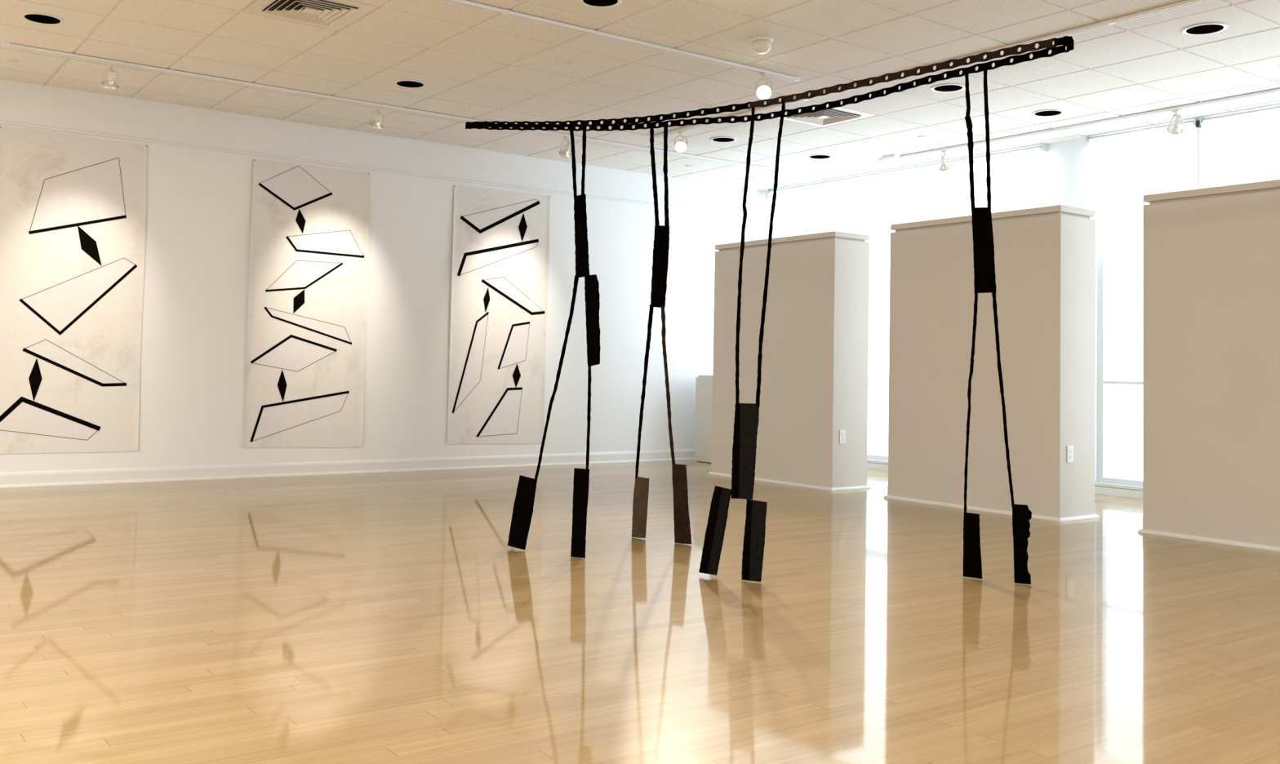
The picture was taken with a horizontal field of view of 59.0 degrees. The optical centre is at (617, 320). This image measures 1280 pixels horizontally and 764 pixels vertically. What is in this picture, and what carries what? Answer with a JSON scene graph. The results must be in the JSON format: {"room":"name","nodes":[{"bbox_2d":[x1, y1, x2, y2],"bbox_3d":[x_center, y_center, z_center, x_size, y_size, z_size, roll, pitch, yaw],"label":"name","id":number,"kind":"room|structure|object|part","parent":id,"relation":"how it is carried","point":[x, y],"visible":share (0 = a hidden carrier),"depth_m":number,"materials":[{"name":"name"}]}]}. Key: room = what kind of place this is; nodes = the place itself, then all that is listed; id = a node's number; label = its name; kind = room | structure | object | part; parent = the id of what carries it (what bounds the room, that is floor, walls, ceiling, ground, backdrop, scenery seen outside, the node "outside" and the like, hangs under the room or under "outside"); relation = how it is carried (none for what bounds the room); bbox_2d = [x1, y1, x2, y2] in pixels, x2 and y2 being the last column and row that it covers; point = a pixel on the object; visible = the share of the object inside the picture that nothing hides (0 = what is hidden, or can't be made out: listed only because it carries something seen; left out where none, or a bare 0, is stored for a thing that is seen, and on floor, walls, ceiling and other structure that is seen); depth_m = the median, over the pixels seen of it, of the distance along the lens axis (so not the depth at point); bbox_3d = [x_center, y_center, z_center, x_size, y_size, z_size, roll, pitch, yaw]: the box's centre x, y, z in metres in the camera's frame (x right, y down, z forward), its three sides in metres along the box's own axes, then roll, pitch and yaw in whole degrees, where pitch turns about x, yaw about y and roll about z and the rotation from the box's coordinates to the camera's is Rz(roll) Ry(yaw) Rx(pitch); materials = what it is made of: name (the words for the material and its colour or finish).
{"room":"museum","nodes":[
{"label":"museum","id":0,"kind":"room"},
{"bbox_2d":[0,79,765,472],"bbox_3d":[-3.596,-0.261,9.185,13.285,3.097,0.150,3,-3,-36],"label":"wall","id":1,"kind":"structure","parent":0,"point":[199,201],"depth_m":10.25,"materials":[{"name":"white paint"}]},
{"bbox_2d":[0,125,147,454],"bbox_3d":[-4.189,-0.211,8.650,1.072,2.443,0.012,3,-3,-36],"label":"drawing","id":2,"kind":"object","parent":1,"relation":"attached to","point":[73,208],"visible":1,"depth_m":8.65,"materials":[{"name":"paper"}]},
{"bbox_2d":[243,159,369,448],"bbox_3d":[-2.658,-0.126,9.743,1.059,2.450,0.030,3,-3,-36],"label":"drawing","id":3,"kind":"object","parent":1,"relation":"attached to","point":[304,385],"visible":1,"depth_m":9.74,"materials":[{"name":"paper"}]},
{"bbox_2d":[0,448,694,488],"bbox_3d":[-3.655,1.223,8.992,13.085,0.114,0.030,3,-3,-36],"label":"baseboard","id":4,"kind":"structure","parent":1,"relation":"attached to","point":[127,475],"depth_m":9.71,"materials":[{"name":"white wood"}]},
{"bbox_2d":[0,120,766,219],"bbox_3d":[-3.605,-1.431,9.105,13.085,0.024,0.020,3,-3,-36],"label":"trim","id":5,"kind":"structure","parent":1,"relation":"attached to","point":[1,121],"depth_m":9.90,"materials":[{"name":"white paint"}]},
{"bbox_2d":[447,184,550,444],"bbox_3d":[-1.124,-0.040,10.851,1.072,2.454,0.026,3,-3,-36],"label":"drawing","id":6,"kind":"object","parent":1,"relation":"attached to","point":[500,279],"visible":0.99,"depth_m":10.85,"materials":[{"name":"paper"}]},
{"bbox_2d":[0,459,1279,763],"bbox_3d":[0.395,1.158,3.381,13.085,0.060,13.868,3,-3,-36],"label":"floor","id":7,"kind":"structure","parent":0,"point":[393,617],"depth_m":4.17,"materials":[{"name":"brown wood"}]},
{"bbox_2d":[694,375,712,462],"bbox_3d":[1.214,1.040,11.924,0.500,0.915,0.620,3,-3,-36],"label":"plinth","id":8,"kind":"object","parent":7,"relation":"on","point":[704,384],"visible":0.14,"depth_m":11.92,"materials":[{"name":"white paint"}]},
{"bbox_2d":[465,35,1074,584],"bbox_3d":[0.665,0.054,5.719,3.257,2.347,0.822,0,-3,34],"label":"sculpture","id":9,"kind":"object","parent":7,"relation":"on","point":[746,415],"visible":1,"depth_m":5.54,"materials":[{"name":"metal"}]},
{"bbox_3d":[-0.507,1.023,6.032,0.145,0.385,0.060,0,-3,34],"label":"foot plate","id":10,"kind":"part","parent":9,"relation":"part of","materials":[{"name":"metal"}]},
{"bbox_3d":[-0.324,0.303,6.066,0.218,1.104,0.026,2,-2,-15],"label":"rod","id":11,"kind":"part","parent":9,"relation":"part of","materials":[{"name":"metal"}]},
{"bbox_3d":[-0.243,-0.885,6.263,0.024,0.431,0.104,2,-3,-27],"label":"rod","id":12,"kind":"part","parent":9,"relation":"part of","materials":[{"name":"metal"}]},
{"bbox_3d":[-0.195,0.991,5.833,0.116,0.449,0.070,0,-3,33],"label":"foot plate","id":13,"kind":"part","parent":9,"relation":"part of","materials":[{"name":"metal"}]},
{"bbox_3d":[-0.197,-0.463,6.147,0.061,0.467,0.162,2,-3,-19],"label":"torso plate","id":14,"kind":"part","parent":9,"relation":"part of","materials":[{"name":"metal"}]},
{"bbox_3d":[-0.186,-0.886,6.238,0.023,0.429,0.101,1,-2,2],"label":"rod","id":15,"kind":"part","parent":9,"relation":"part of","materials":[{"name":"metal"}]},
{"bbox_3d":[-0.150,0.503,5.911,0.022,0.564,0.107,1,-2,-1],"label":"rod","id":16,"kind":"part","parent":9,"relation":"part of","materials":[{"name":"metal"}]},
{"bbox_3d":[-0.131,-0.003,6.011,0.064,0.493,0.162,2,-2,-18],"label":"ragged plate","id":17,"kind":"part","parent":9,"relation":"part of","materials":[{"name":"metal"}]},
{"bbox_3d":[0.133,1.071,6.485,0.136,0.356,0.045,-1,-3,38],"label":"foot plate","id":18,"kind":"part","parent":9,"relation":"part of","materials":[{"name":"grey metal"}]},
{"bbox_3d":[0.152,0.407,6.421,0.025,0.993,0.205,2,-3,-21],"label":"rod","id":19,"kind":"part","parent":9,"relation":"part of","materials":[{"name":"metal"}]},
{"bbox_3d":[0.205,-0.807,6.296,0.085,0.566,0.028,3,-3,-43],"label":"rod","id":20,"kind":"part","parent":9,"relation":"part of","materials":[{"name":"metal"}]},
{"bbox_3d":[0.238,-0.303,6.311,0.144,0.462,0.056,-1,-3,37],"label":"torso plate","id":21,"kind":"part","parent":9,"relation":"part of","materials":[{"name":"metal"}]},
{"bbox_3d":[0.271,-0.802,6.254,0.030,0.573,0.075,0,-3,21],"label":"rod","id":22,"kind":"part","parent":9,"relation":"part of","materials":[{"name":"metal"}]},
{"bbox_3d":[0.285,0.366,6.321,0.115,0.899,0.025,3,-3,-32],"label":"rod","id":23,"kind":"part","parent":9,"relation":"part of","materials":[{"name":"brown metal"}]},
{"bbox_3d":[0.359,1.024,6.309,0.110,0.446,0.054,-1,-3,38],"label":"foot plate","id":24,"kind":"part","parent":9,"relation":"part of","materials":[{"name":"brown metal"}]},
{"bbox_3d":[0.467,0.995,5.366,0.122,0.413,0.097,3,-3,-36],"label":"foot plate","id":25,"kind":"part","parent":9,"relation":"part of","materials":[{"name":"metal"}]},
{"bbox_3d":[0.601,0.619,5.374,0.123,0.452,0.093,0,-3,28],"label":"torso plate","id":26,"kind":"part","parent":9,"relation":"part of","materials":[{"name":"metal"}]},
{"bbox_3d":[0.628,-0.347,5.602,0.038,1.525,0.286,0,-3,19],"label":"rod","id":27,"kind":"part","parent":9,"relation":"part of","materials":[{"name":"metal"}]},
{"bbox_3d":[0.635,1.023,5.261,0.102,0.368,0.080,0,-3,29],"label":"foot plate","id":28,"kind":"part","parent":9,"relation":"part of","materials":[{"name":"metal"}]},
{"bbox_3d":[0.746,-0.348,5.513,0.029,1.523,0.234,-1,-3,37],"label":"rod","id":29,"kind":"part","parent":9,"relation":"part of","materials":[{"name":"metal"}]},
{"bbox_3d":[1.563,-1.013,5.042,0.022,0.202,0.051,0,-3,27],"label":"rod","id":30,"kind":"part","parent":9,"relation":"part of","materials":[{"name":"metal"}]},
{"bbox_3d":[1.592,-0.710,5.079,0.029,0.415,0.115,-1,-3,36],"label":"rod","id":31,"kind":"part","parent":9,"relation":"part of","materials":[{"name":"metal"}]},
{"bbox_3d":[1.648,0.396,5.284,0.025,1.060,0.282,1,-2,8],"label":"rod","id":32,"kind":"part","parent":9,"relation":"part of","materials":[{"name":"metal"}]},
{"bbox_3d":[1.694,1.076,5.408,0.093,0.317,0.083,0,-3,32],"label":"foot plate","id":33,"kind":"part","parent":9,"relation":"part of","materials":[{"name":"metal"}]},
{"bbox_3d":[1.659,-0.320,5.124,0.097,0.384,0.099,0,-3,33],"label":"torso plate","id":34,"kind":"part","parent":9,"relation":"part of","materials":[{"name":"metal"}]},
{"bbox_3d":[1.644,-0.807,5.016,0.020,0.614,0.175,0,-3,26],"label":"rod","id":35,"kind":"part","parent":9,"relation":"part of","materials":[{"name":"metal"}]},
{"bbox_3d":[1.775,0.365,5.199,0.021,0.998,0.249,-1,-3,41],"label":"rod","id":36,"kind":"part","parent":9,"relation":"part of","materials":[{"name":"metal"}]},
{"bbox_3d":[1.893,1.045,5.274,0.087,0.378,0.102,0,-3,29],"label":"foot plate","id":37,"kind":"part","parent":9,"relation":"part of","materials":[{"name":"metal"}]},
{"bbox_2d":[0,0,1279,191],"bbox_3d":[0.456,-1.934,3.509,13.085,0.064,13.868,3,-3,-36],"label":"ceiling","id":38,"kind":"structure","parent":0,"point":[473,63],"depth_m":7.72,"materials":[{"name":"tile"}]},
{"bbox_2d":[5,58,18,62],"bbox_3d":[-4.213,-1.814,7.867,0.084,0.012,0.084,3,-3,-36],"label":"sprinkler cover","id":39,"kind":"object","parent":38,"relation":"attached to","point":[6,60],"visible":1,"depth_m":7.86,"materials":[{"name":"white metal"}]},
{"bbox_2d":[20,12,64,25],"bbox_3d":[-3.499,-1.841,6.878,0.242,0.011,0.242,3,-3,-36],"label":"recessed light","id":40,"kind":"object","parent":38,"relation":"in","point":[35,17],"visible":1,"depth_m":6.87,"materials":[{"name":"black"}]},
{"bbox_2d":[243,0,377,30],"bbox_3d":[-1.797,-1.819,6.603,0.593,0.020,0.593,3,-3,-36],"label":"ceiling vent","id":41,"kind":"object","parent":38,"relation":"in","point":[335,15],"visible":1,"depth_m":6.63,"materials":[{"name":"white metal"}]},
{"bbox_3d":[-1.797,-1.812,6.603,0.072,0.004,0.072,3,-3,-36],"label":"plate","id":42,"kind":"part","parent":41,"relation":"part of","materials":[{"name":"white paint"}]},
{"bbox_2d":[1,41,771,169],"bbox_3d":[-1.248,-1.681,9.435,6.890,0.027,0.040,3,-3,-36],"label":"track","id":43,"kind":"object","parent":38,"relation":"attached to","point":[5,44],"visible":1,"depth_m":8.64,"materials":[{"name":"white metal"}]},
{"bbox_2d":[101,62,119,90],"bbox_3d":[-3.502,-1.685,7.812,0.117,0.191,0.133,3,-3,-36],"label":"track spotlight","id":44,"kind":"object","parent":43,"relation":"hanging from","point":[110,84],"visible":1,"depth_m":7.79,"materials":[{"name":"white metal"}]},
{"bbox_3d":[-3.511,-1.637,7.824,0.106,0.088,0.091,3,-3,-36],"label":"lamp shade","id":45,"kind":"part","parent":44,"relation":"part of","materials":[{"name":"white"}]},
{"bbox_2d":[368,105,384,129],"bbox_3d":[-1.905,-1.605,8.963,0.117,0.191,0.133,3,-3,-36],"label":"track spotlight","id":46,"kind":"object","parent":43,"relation":"hanging from","point":[375,124],"visible":1,"depth_m":8.94,"materials":[{"name":"white metal"}]},
{"bbox_3d":[-1.914,-1.558,8.976,0.106,0.088,0.090,3,-3,-36],"label":"lamp shade","id":47,"kind":"part","parent":46,"relation":"part of","materials":[{"name":"white"}]},
{"bbox_2d":[558,136,571,158],"bbox_3d":[-0.454,-1.533,10.010,0.117,0.191,0.133,3,-3,-36],"label":"track spotlight","id":48,"kind":"object","parent":43,"relation":"hanging from","point":[565,153],"visible":0.98,"depth_m":9.98,"materials":[{"name":"white metal"}]},
{"bbox_3d":[-0.464,-1.485,10.022,0.106,0.088,0.091,3,-3,-36],"label":"lamp shade","id":49,"kind":"part","parent":48,"relation":"part of","materials":[{"name":"white"}]},
{"bbox_2d":[393,79,426,88],"bbox_3d":[-1.523,-1.743,8.304,0.242,0.011,0.242,3,-3,-36],"label":"recessed light","id":50,"kind":"object","parent":38,"relation":"in","point":[408,83],"visible":1,"depth_m":8.29,"materials":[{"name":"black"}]},
{"bbox_2d":[408,121,417,124],"bbox_3d":[-1.742,-1.691,9.648,0.084,0.012,0.084,3,-3,-36],"label":"sprinkler cover","id":51,"kind":"object","parent":38,"relation":"attached to","point":[410,122],"visible":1,"depth_m":9.63,"materials":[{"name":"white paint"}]},
{"bbox_2d":[578,0,622,7],"bbox_3d":[-0.095,-1.796,6.328,0.242,0.011,0.242,3,-3,-36],"label":"recessed light","id":52,"kind":"object","parent":38,"relation":"in","point":[594,3],"visible":1,"depth_m":6.37,"materials":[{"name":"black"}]},
{"bbox_2d":[441,0,799,81],"bbox_3d":[-2.427,-1.877,5.257,9.120,0.027,0.040,3,-3,-36],"label":"track","id":53,"kind":"object","parent":38,"relation":"attached to","point":[464,2],"visible":1,"depth_m":6.99,"materials":[{"name":"white metal"}]},
{"bbox_2d":[755,72,773,99],"bbox_3d":[1.004,-1.598,7.722,0.134,0.192,0.132,3,-3,-36],"label":"track spotlight","id":54,"kind":"object","parent":53,"relation":"hanging from","point":[764,91],"visible":0.94,"depth_m":7.70,"materials":[{"name":"white metal"}]},
{"bbox_3d":[0.998,-1.554,7.693,0.100,0.086,0.050,1,-2,12],"label":"bulb","id":55,"kind":"part","parent":54,"relation":"part of","materials":[{"name":"white glass"}]},
{"bbox_2d":[710,136,737,142],"bbox_3d":[0.948,-1.620,10.085,0.242,0.011,0.242,3,-3,-36],"label":"recessed light","id":56,"kind":"object","parent":38,"relation":"in","point":[718,139],"visible":1,"depth_m":10.07,"materials":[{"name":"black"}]},
{"bbox_2d":[750,35,773,53],"bbox_3d":[0.896,-1.707,7.016,0.140,0.091,0.140,3,-3,-36],"label":"smoke detector","id":57,"kind":"object","parent":38,"relation":"attached to","point":[760,44],"visible":1,"depth_m":6.97,"materials":[{"name":"white plastic"}]},
{"bbox_2d":[807,154,832,159],"bbox_3d":[1.936,-1.571,10.797,0.242,0.011,0.242,3,-3,-36],"label":"recessed light","id":58,"kind":"object","parent":38,"relation":"in","point":[812,156],"visible":1,"depth_m":10.78,"materials":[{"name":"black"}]},
{"bbox_2d":[771,103,876,127],"bbox_3d":[1.661,-1.646,9.097,0.593,0.020,0.593,3,-3,-36],"label":"ceiling vent","id":59,"kind":"object","parent":38,"relation":"in","point":[824,117],"visible":0.82,"depth_m":9.09,"materials":[{"name":"white metal"}]},
{"bbox_3d":[1.661,-1.640,9.097,0.072,0.004,0.072,3,-3,-36],"label":"plate","id":60,"kind":"part","parent":59,"relation":"part of","materials":[{"name":"white paint"}]},
{"bbox_2d":[881,154,901,160],"bbox_3d":[2.599,-1.547,10.705,0.100,0.035,0.160,3,-3,-36],"label":"junction box","id":61,"kind":"object","parent":38,"relation":"attached to","point":[892,157],"visible":1,"depth_m":10.67,"materials":[{"name":"white plastic"}]},
{"bbox_2d":[917,135,927,137],"bbox_3d":[2.650,-1.597,9.809,0.084,0.012,0.084,3,-3,-36],"label":"sprinkler cover","id":62,"kind":"object","parent":38,"relation":"attached to","point":[919,136],"visible":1,"depth_m":9.78,"materials":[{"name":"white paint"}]},
{"bbox_2d":[653,0,1208,138],"bbox_3d":[3.508,-1.746,5.574,0.040,0.027,10.910,3,-3,-36],"label":"track","id":63,"kind":"object","parent":38,"relation":"attached to","point":[1187,2],"visible":0.74,"depth_m":6.74,"materials":[{"name":"white metal"}]},
{"bbox_2d":[674,130,688,153],"bbox_3d":[0.542,-1.527,9.661,0.128,0.192,0.133,3,-3,-36],"label":"track spotlight","id":64,"kind":"object","parent":63,"relation":"hanging from","point":[681,146],"visible":1,"depth_m":9.64,"materials":[{"name":"white metal"}]},
{"bbox_3d":[0.542,-1.481,9.634,0.100,0.084,0.054,1,-2,0],"label":"bulb","id":65,"kind":"part","parent":64,"relation":"part of","materials":[{"name":"white glass"}]},
{"bbox_2d":[930,83,965,92],"bbox_3d":[2.375,-1.673,8.109,0.242,0.011,0.242,3,-3,-36],"label":"recessed light","id":66,"kind":"object","parent":38,"relation":"in","point":[946,87],"visible":0.98,"depth_m":8.10,"materials":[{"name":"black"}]},
{"bbox_2d":[1031,109,1064,116],"bbox_3d":[3.363,-1.624,8.822,0.242,0.011,0.242,3,-3,-36],"label":"recessed light","id":67,"kind":"object","parent":38,"relation":"in","point":[1044,113],"visible":1,"depth_m":8.81,"materials":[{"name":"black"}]},
{"bbox_2d":[878,88,1279,162],"bbox_3d":[5.267,-1.647,7.114,0.040,0.027,9.350,3,-3,-36],"label":"track","id":68,"kind":"object","parent":38,"relation":"attached to","point":[1274,91],"visible":0.9,"depth_m":9.00,"materials":[{"name":"white metal"}]},
{"bbox_2d":[938,150,951,171],"bbox_3d":[2.986,-1.453,10.281,0.111,0.192,0.133,1,-2,6],"label":"track spotlight","id":69,"kind":"object","parent":68,"relation":"hanging from","point":[944,166],"visible":1,"depth_m":10.26,"materials":[{"name":"white metal"}]},
{"bbox_3d":[2.985,-1.405,10.298,0.091,0.090,0.102,3,-3,-36],"label":"lamp shade","id":70,"kind":"part","parent":69,"relation":"part of","materials":[{"name":"white"}]},
{"bbox_2d":[1166,109,1182,134],"bbox_3d":[4.230,-1.499,8.556,0.121,0.192,0.127,3,-3,-36],"label":"track spotlight","id":71,"kind":"object","parent":68,"relation":"hanging from","point":[1175,129],"visible":1,"depth_m":8.53,"materials":[{"name":"white metal"}]},
{"bbox_3d":[4.229,-1.452,8.570,0.095,0.090,0.092,3,-3,-36],"label":"lamp shade","id":72,"kind":"part","parent":71,"relation":"part of","materials":[{"name":"white"}]},
{"bbox_2d":[1182,22,1227,35],"bbox_3d":[3.446,-1.714,6.627,0.242,0.011,0.242,3,-3,-36],"label":"recessed light","id":73,"kind":"object","parent":38,"relation":"in","point":[1209,28],"visible":1,"depth_m":6.62,"materials":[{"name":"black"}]},
{"bbox_2d":[707,179,1279,551],"bbox_3d":[2.739,0.306,8.412,0.464,2.151,5.744,3,-3,-36],"label":"wall","id":74,"kind":"structure","parent":0,"point":[1045,256],"depth_m":7.93,"materials":[{"name":"paint"}]},
{"bbox_3d":[1.495,1.415,10.059,0.464,0.024,1.569,3,-3,-36],"label":"shoe moulding","id":75,"kind":"part","parent":74,"relation":"part of","materials":[{"name":"white wood"}]},
{"bbox_3d":[1.496,1.374,10.061,0.424,0.105,1.529,3,-3,-36],"label":"board","id":76,"kind":"part","parent":74,"relation":"part of","materials":[{"name":"paint"}]},
{"bbox_2d":[839,430,845,444],"bbox_3d":[1.875,0.966,9.401,0.072,0.116,0.007,3,-3,-36],"label":"outlet plate","id":77,"kind":"object","parent":74,"relation":"attached to","point":[842,433],"depth_m":9.39,"materials":[{"name":"white plastic"}]},
{"bbox_3d":[2.724,1.328,8.361,0.424,0.105,1.494,3,-3,-36],"label":"board","id":78,"kind":"part","parent":74,"relation":"part of","materials":[{"name":"paint"}]},
{"bbox_3d":[2.723,1.369,8.360,0.464,0.024,1.534,3,-3,-36],"label":"shoe moulding","id":79,"kind":"part","parent":74,"relation":"part of","materials":[{"name":"white wood"}]},
{"bbox_2d":[1066,445,1073,462],"bbox_3d":[3.093,0.911,7.716,0.072,0.116,0.007,3,-3,-36],"label":"outlet plate","id":80,"kind":"object","parent":74,"relation":"attached to","point":[1069,448],"depth_m":7.71,"materials":[{"name":"white plastic"}]},
{"bbox_3d":[3.944,1.323,6.670,0.464,0.024,1.554,3,-3,-36],"label":"shoe moulding","id":81,"kind":"part","parent":74,"relation":"part of","materials":[{"name":"white wood"}]},
{"bbox_3d":[3.945,1.282,6.672,0.424,0.105,1.514,3,-3,-36],"label":"board","id":82,"kind":"part","parent":74,"relation":"part of","materials":[{"name":"paint"}]},
{"bbox_2d":[764,105,1279,490],"bbox_3d":[5.809,-0.151,7.328,0.200,3.097,13.868,3,-3,-36],"label":"wall","id":83,"kind":"structure","parent":0,"point":[1065,164],"depth_m":9.83,"materials":[{"name":"white paint"}]},
{"bbox_2d":[866,151,1042,463],"bbox_3d":[2.808,-0.022,11.407,0.137,2.923,3.400,3,-3,-36],"label":"window","id":84,"kind":"structure","parent":83,"relation":"in","point":[873,382],"depth_m":11.49,"materials":[{"name":"white glass"}]},
{"bbox_3d":[2.749,1.425,11.325,0.062,0.024,3.400,3,-3,-36],"label":"sill","id":85,"kind":"part","parent":84,"relation":"part of","materials":[{"name":"white"}]},
{"bbox_3d":[2.818,0.620,11.398,0.080,0.135,3.300,3,-3,-36],"label":"rail","id":86,"kind":"part","parent":84,"relation":"part of","materials":[{"name":"white paint"}]},
{"bbox_2d":[767,142,1047,376],"bbox_3d":[2.738,-0.486,11.370,0.081,2.090,3.500,3,-3,-36],"label":"roller shade","id":87,"kind":"object","parent":84,"relation":"attached to","point":[868,204],"visible":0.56,"depth_m":11.35,"materials":[{"name":"white fabric"}]},
{"bbox_2d":[866,462,1142,498],"bbox_3d":[5.700,1.359,7.190,0.018,0.065,13.838,3,-3,-36],"label":"baseboard","id":88,"kind":"structure","parent":83,"relation":"attached to","point":[1131,493],"depth_m":9.40,"materials":[{"name":"white wood"}]},
{"bbox_2d":[1094,125,1203,490],"bbox_3d":[6.731,-0.169,5.978,0.137,2.923,9.000,3,-3,-36],"label":"window","id":89,"kind":"structure","parent":83,"relation":"in","point":[1103,480],"depth_m":9.57,"materials":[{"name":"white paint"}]},
{"bbox_3d":[6.671,1.278,5.896,0.062,0.024,9.000,3,-3,-36],"label":"sill","id":90,"kind":"part","parent":89,"relation":"part of","materials":[{"name":"white"}]},
{"bbox_3d":[6.742,0.424,5.970,0.080,0.023,8.900,3,-3,-36],"label":"rail","id":91,"kind":"part","parent":89,"relation":"part of","materials":[{"name":"white paint"}]},
{"bbox_2d":[1086,117,1199,241],"bbox_3d":[4.293,-1.131,9.258,0.081,0.915,0.932,3,-3,-36],"label":"roller shade","id":92,"kind":"object","parent":89,"relation":"attached to","point":[1126,166],"visible":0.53,"depth_m":9.28,"materials":[{"name":"white fabric"}]},
{"bbox_2d":[1195,106,1279,188],"bbox_3d":[5.197,-0.579,7.954,0.095,2.090,2.201,3,-3,-36],"label":"roller shade","id":93,"kind":"object","parent":83,"relation":"attached to","point":[1244,147],"visible":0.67,"depth_m":8.58,"materials":[{"name":"white fabric"}]},
{"bbox_3d":[4.536,-0.592,8.815,0.008,1.860,0.006,3,-3,-36],"label":"pull cord","id":94,"kind":"part","parent":93,"relation":"part of","materials":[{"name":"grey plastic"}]}
]}

